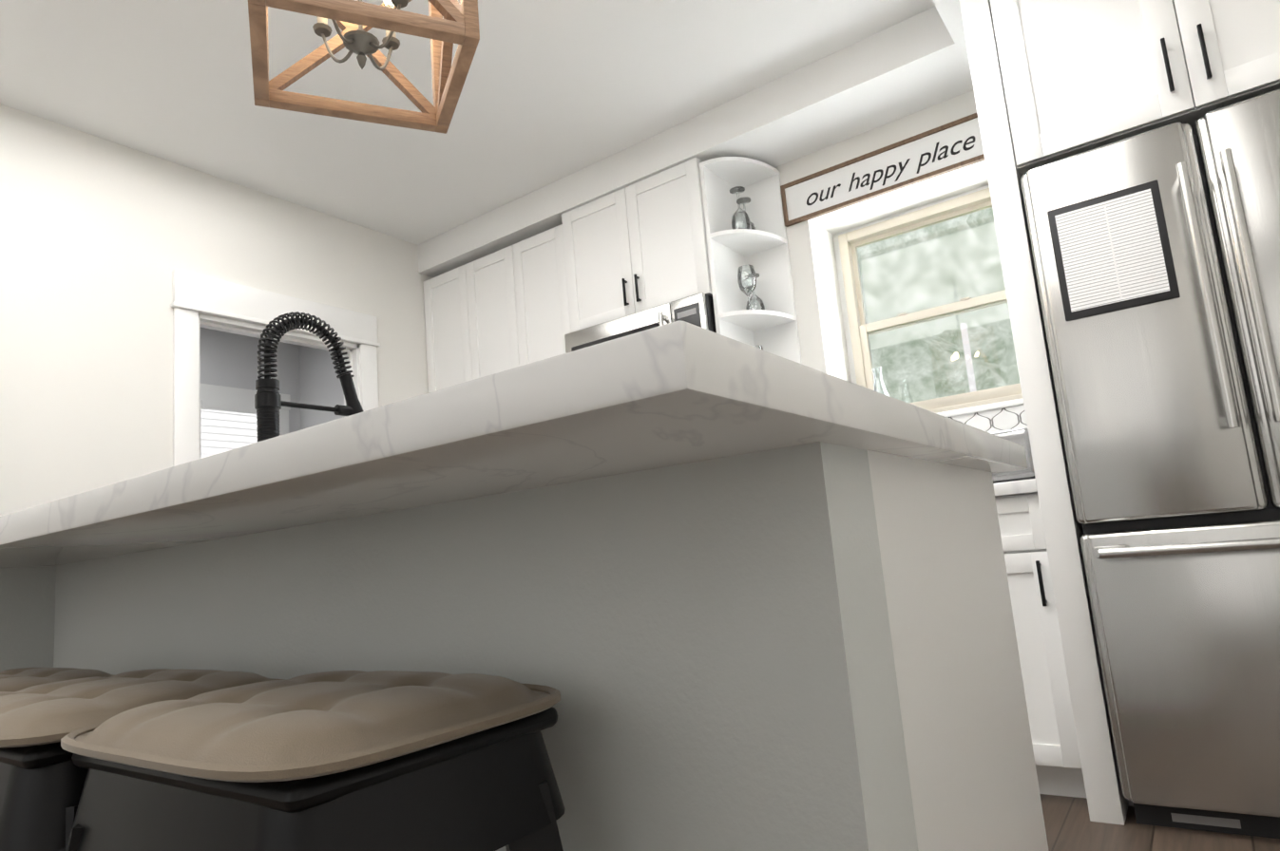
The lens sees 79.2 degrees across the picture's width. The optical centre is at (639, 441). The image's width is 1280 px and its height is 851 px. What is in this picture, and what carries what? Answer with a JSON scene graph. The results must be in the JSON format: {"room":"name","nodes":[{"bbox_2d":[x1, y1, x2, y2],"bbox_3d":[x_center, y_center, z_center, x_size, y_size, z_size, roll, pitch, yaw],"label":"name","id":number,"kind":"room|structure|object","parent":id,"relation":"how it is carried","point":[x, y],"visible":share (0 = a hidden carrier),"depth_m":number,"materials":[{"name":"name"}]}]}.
{"room":"kitchen","nodes":[
{"label":"kitchen","id":0,"kind":"room"},
{"bbox_2d":[0,103,433,516],"bbox_3d":[-2.770,0.004,2.145,0.120,2.670,6.040,-11,-10,35],"label":"wall","id":1,"kind":"structure","parent":0,"point":[102,239],"depth_m":3.13,"materials":[{"name":"white paint"}]},
{"bbox_2d":[170,269,380,466],"bbox_3d":[-1.667,0.379,3.601,0.174,2.170,1.019,-11,-10,35],"label":"door frame","id":2,"kind":"structure","parent":1,"relation":"attached to","point":[194,296],"depth_m":3.49,"materials":[{"name":"white wood"}]},
{"bbox_2d":[199,327,298,433],"bbox_3d":[-3.670,0.424,4.473,0.120,2.670,3.860,-11,-10,35],"label":"wall","id":3,"kind":"structure","parent":0,"point":[226,359],"depth_m":5.69,"materials":[{"name":"white paint"}]},
{"bbox_2d":[199,383,290,458],"bbox_3d":[-2.843,0.293,5.532,0.050,1.380,0.770,-11,-10,35],"label":"window blinds","id":4,"kind":"object","parent":3,"relation":"attached to","point":[228,418],"visible":0.21,"depth_m":5.53,"materials":[{"name":"white plastic"}]},
{"bbox_2d":[298,345,343,430],"bbox_3d":[-1.728,0.394,5.382,1.995,2.670,0.130,-11,-10,35],"label":"wall","id":5,"kind":"structure","parent":0,"point":[306,374],"depth_m":5.90,"materials":[{"name":"white paint"}]},
{"bbox_2d":[0,0,935,245],"bbox_3d":[-2.060,-1.490,1.950,6.535,0.100,6.540,-11,-10,35],"label":"ceiling","id":6,"kind":"structure","parent":0,"point":[553,91],"depth_m":3.00,"materials":[{"name":"white paint"}]},
{"bbox_2d":[248,0,479,133],"bbox_3d":[-0.597,-1.170,1.624,0.400,0.868,0.348,-1,-9,-25],"label":"pendant chandelier","id":7,"kind":"object","parent":6,"relation":"hanging from","point":[354,21],"visible":1,"depth_m":1.60,"materials":[{"name":"brown wood"}]},
{"bbox_2d":[417,6,973,277],"bbox_3d":[0.026,-1.264,3.751,2.961,0.170,0.360,-11,-10,35],"label":"ceiling soffit","id":8,"kind":"structure","parent":6,"relation":"attached to","point":[914,64],"depth_m":3.25,"materials":[{"name":"white paint"}]},
{"bbox_2d":[932,0,971,74],"bbox_3d":[1.536,-1.570,2.462,1.039,0.195,0.730,-11,-10,35],"label":"soffit","id":9,"kind":"structure","parent":6,"relation":"attached to","point":[949,12],"depth_m":2.60,"materials":[{"name":"white paint"}]},
{"bbox_2d":[774,89,988,382],"bbox_3d":[0.760,-0.086,3.565,4.240,2.670,0.360,-11,-10,35],"label":"wall","id":10,"kind":"structure","parent":0,"point":[818,310],"depth_m":3.40,"materials":[{"name":"white paint"}]},
{"bbox_2d":[423,224,570,392],"bbox_3d":[-0.683,-0.482,4.192,1.071,1.035,0.358,-11,-10,35],"label":"upper cabinet","id":11,"kind":"object","parent":10,"relation":"attached to","point":[503,310],"visible":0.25,"depth_m":4.08,"materials":[{"name":"white wood"}]},
{"bbox_2d":[561,157,712,332],"bbox_3d":[0.046,-0.870,3.692,0.786,0.622,0.373,-11,-10,35],"label":"upper cabinet","id":12,"kind":"object","parent":10,"relation":"attached to","point":[639,246],"visible":0.81,"depth_m":3.54,"materials":[{"name":"white wood"}]},
{"bbox_2d":[564,292,716,352],"bbox_3d":[0.066,-0.353,3.582,0.770,0.418,0.452,-11,-10,35],"label":"microwave","id":13,"kind":"object","parent":12,"relation":"attached to","point":[697,310],"visible":0.27,"depth_m":3.40,"materials":[{"name":"silver metal"}]},
{"bbox_2d":[699,156,802,363],"bbox_3d":[0.492,-0.699,3.382,0.228,1.070,0.330,-11,-10,35],"label":"open shelf unit","id":14,"kind":"object","parent":10,"relation":"attached to","point":[762,248],"visible":0.65,"depth_m":3.45,"materials":[{"name":"white wood"}]},
{"bbox_2d":[729,186,755,229],"bbox_3d":[0.439,-1.007,3.405,0.081,0.215,0.081,-9,-9,26],"label":"glass","id":15,"kind":"object","parent":14,"relation":"on","point":[749,224],"depth_m":3.41,"materials":[{"name":"clear glass"}]},
{"bbox_2d":[737,265,764,310],"bbox_3d":[0.469,-0.652,3.352,0.081,0.215,0.081,-9,-9,26],"label":"glass","id":16,"kind":"object","parent":14,"relation":"on","point":[749,290],"depth_m":3.36,"materials":[{"name":"clear glass"}]},
{"bbox_2d":[780,113,984,227],"bbox_3d":[1.016,-1.131,3.232,0.910,0.190,0.022,-11,-10,35],"label":"sign","id":17,"kind":"object","parent":10,"relation":"attached to","point":[956,144],"visible":0.98,"depth_m":3.22,"materials":[{"name":"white wood"}]},
{"bbox_2d":[832,185,1022,413],"bbox_3d":[1.282,-0.562,3.392,0.784,0.970,0.080,-11,-10,35],"label":"kitchen window","id":18,"kind":"structure","parent":10,"relation":"in","point":[858,329],"depth_m":3.44,"materials":[{"name":"white wood"}]},
{"bbox_2d":[936,399,1023,417],"bbox_3d":[1.218,-0.086,3.173,0.824,0.022,0.302,-11,-10,35],"label":"window sill","id":19,"kind":"structure","parent":10,"relation":"attached to","point":[989,407],"depth_m":2.93,"materials":[{"name":"white wood"}]},
{"bbox_2d":[872,366,888,396],"bbox_3d":[1.022,-0.191,3.287,0.086,0.250,0.086,-11,-10,35],"label":"glass carafe","id":20,"kind":"object","parent":19,"relation":"on","point":[875,388],"visible":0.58,"depth_m":3.29,"materials":[{"name":"clear glass"}]},
{"bbox_2d":[947,404,1027,433],"bbox_3d":[0.280,0.136,3.663,3.040,0.499,0.007,-11,-10,35],"label":"tile backsplash","id":21,"kind":"structure","parent":10,"relation":"attached to","point":[1003,419],"depth_m":2.91,"materials":[{"name":"white tile"}]},
{"bbox_2d":[959,0,1279,825],"bbox_3d":[1.673,-0.260,2.237,0.953,2.473,0.746,-11,-10,35],"label":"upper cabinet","id":22,"kind":"object","parent":10,"relation":"attached to","point":[1055,80],"visible":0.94,"depth_m":2.16,"materials":[{"name":"white wood"}]},
{"bbox_2d":[1040,794,1279,850],"bbox_3d":[-1.829,1.240,1.546,6.535,0.100,6.540,-11,-10,35],"label":"floor","id":23,"kind":"structure","parent":0,"point":[1069,825],"depth_m":1.93,"materials":[{"name":"brown wood"}]},
{"bbox_2d":[0,668,113,692],"bbox_3d":[-0.986,0.704,1.134,0.508,0.696,0.385,-11,-10,35],"label":"stool","id":24,"kind":"object","parent":23,"relation":"on","point":[13,680],"visible":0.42,"depth_m":1.16,"materials":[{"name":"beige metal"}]},
{"bbox_2d":[0,668,285,850],"bbox_3d":[-0.634,0.641,0.911,0.508,0.696,0.385,-11,-10,35],"label":"stool","id":25,"kind":"object","parent":23,"relation":"on","point":[43,776],"visible":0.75,"depth_m":0.77,"materials":[{"name":"black metal"}]},
{"bbox_2d":[0,668,285,746],"bbox_3d":[-0.662,0.315,0.960,0.425,0.034,0.315,-11,-10,35],"label":"cushion","id":26,"kind":"object","parent":25,"relation":"on","point":[38,716],"depth_m":0.86,"materials":[{"name":"fabric"}]},
{"bbox_2d":[60,670,565,850],"bbox_3d":[-0.284,0.580,0.696,0.508,0.696,0.385,-11,-10,35],"label":"stool","id":27,"kind":"object","parent":23,"relation":"on","point":[374,761],"visible":1,"depth_m":0.62,"materials":[{"name":"black metal"}]},
{"bbox_2d":[66,670,556,780],"bbox_3d":[-0.312,0.254,0.744,0.425,0.034,0.315,-11,-10,35],"label":"cushion","id":28,"kind":"object","parent":27,"relation":"on","point":[335,725],"depth_m":0.63,"materials":[{"name":"fabric"}]},
{"bbox_2d":[0,320,1048,850],"bbox_3d":[-0.429,0.568,1.328,1.955,0.928,1.032,-11,-10,35],"label":"kitchen island","id":29,"kind":"object","parent":23,"relation":"on","point":[722,592],"visible":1,"depth_m":0.78,"materials":[{"name":"white paint"}]},
{"bbox_2d":[254,311,363,441],"bbox_3d":[-0.728,-0.049,1.685,0.130,0.455,0.266,-11,-10,35],"label":"spring faucet","id":30,"kind":"object","parent":29,"relation":"on","point":[269,403],"visible":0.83,"depth_m":1.62,"materials":[{"name":"black metal"}]},
{"bbox_2d":[993,478,1086,798],"bbox_3d":[0.907,0.672,2.772,1.179,0.920,0.643,-11,-10,35],"label":"base cabinet","id":31,"kind":"object","parent":23,"relation":"on","point":[1047,694],"visible":0.17,"depth_m":2.26,"materials":[{"name":"white wood"}]},
{"bbox_2d":[991,427,1035,483],"bbox_3d":[1.214,0.068,2.663,0.287,0.186,0.171,-11,-10,35],"label":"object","id":32,"kind":"object","parent":31,"relation":"on","point":[1020,436],"visible":0.06,"depth_m":2.54,"materials":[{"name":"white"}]},
{"bbox_2d":[1020,89,1279,839],"bbox_3d":[1.692,0.064,2.132,0.836,1.800,0.793,-11,-10,35],"label":"fridge","id":33,"kind":"object","parent":23,"relation":"on","point":[1155,253],"visible":1,"depth_m":1.97,"materials":[{"name":"grey metal"}]},
{"label":"outside","id":34,"kind":"structure","parent":0,"visible":0},
{"bbox_3d":[10.082,2.966,19.193,26.000,0.250,36.160,-11,-10,35],"label":"ground","id":35,"kind":"structure","parent":34,"visible":0},
{"bbox_2d":[857,207,1020,403],"bbox_3d":[8.190,-3.090,17.283,15.664,12.172,18.760,-11,-10,35],"label":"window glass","id":36,"kind":"object","parent":35,"relation":"on","point":[913,271],"depth_m":14.31,"materials":[{"name":"green"}]}
]}

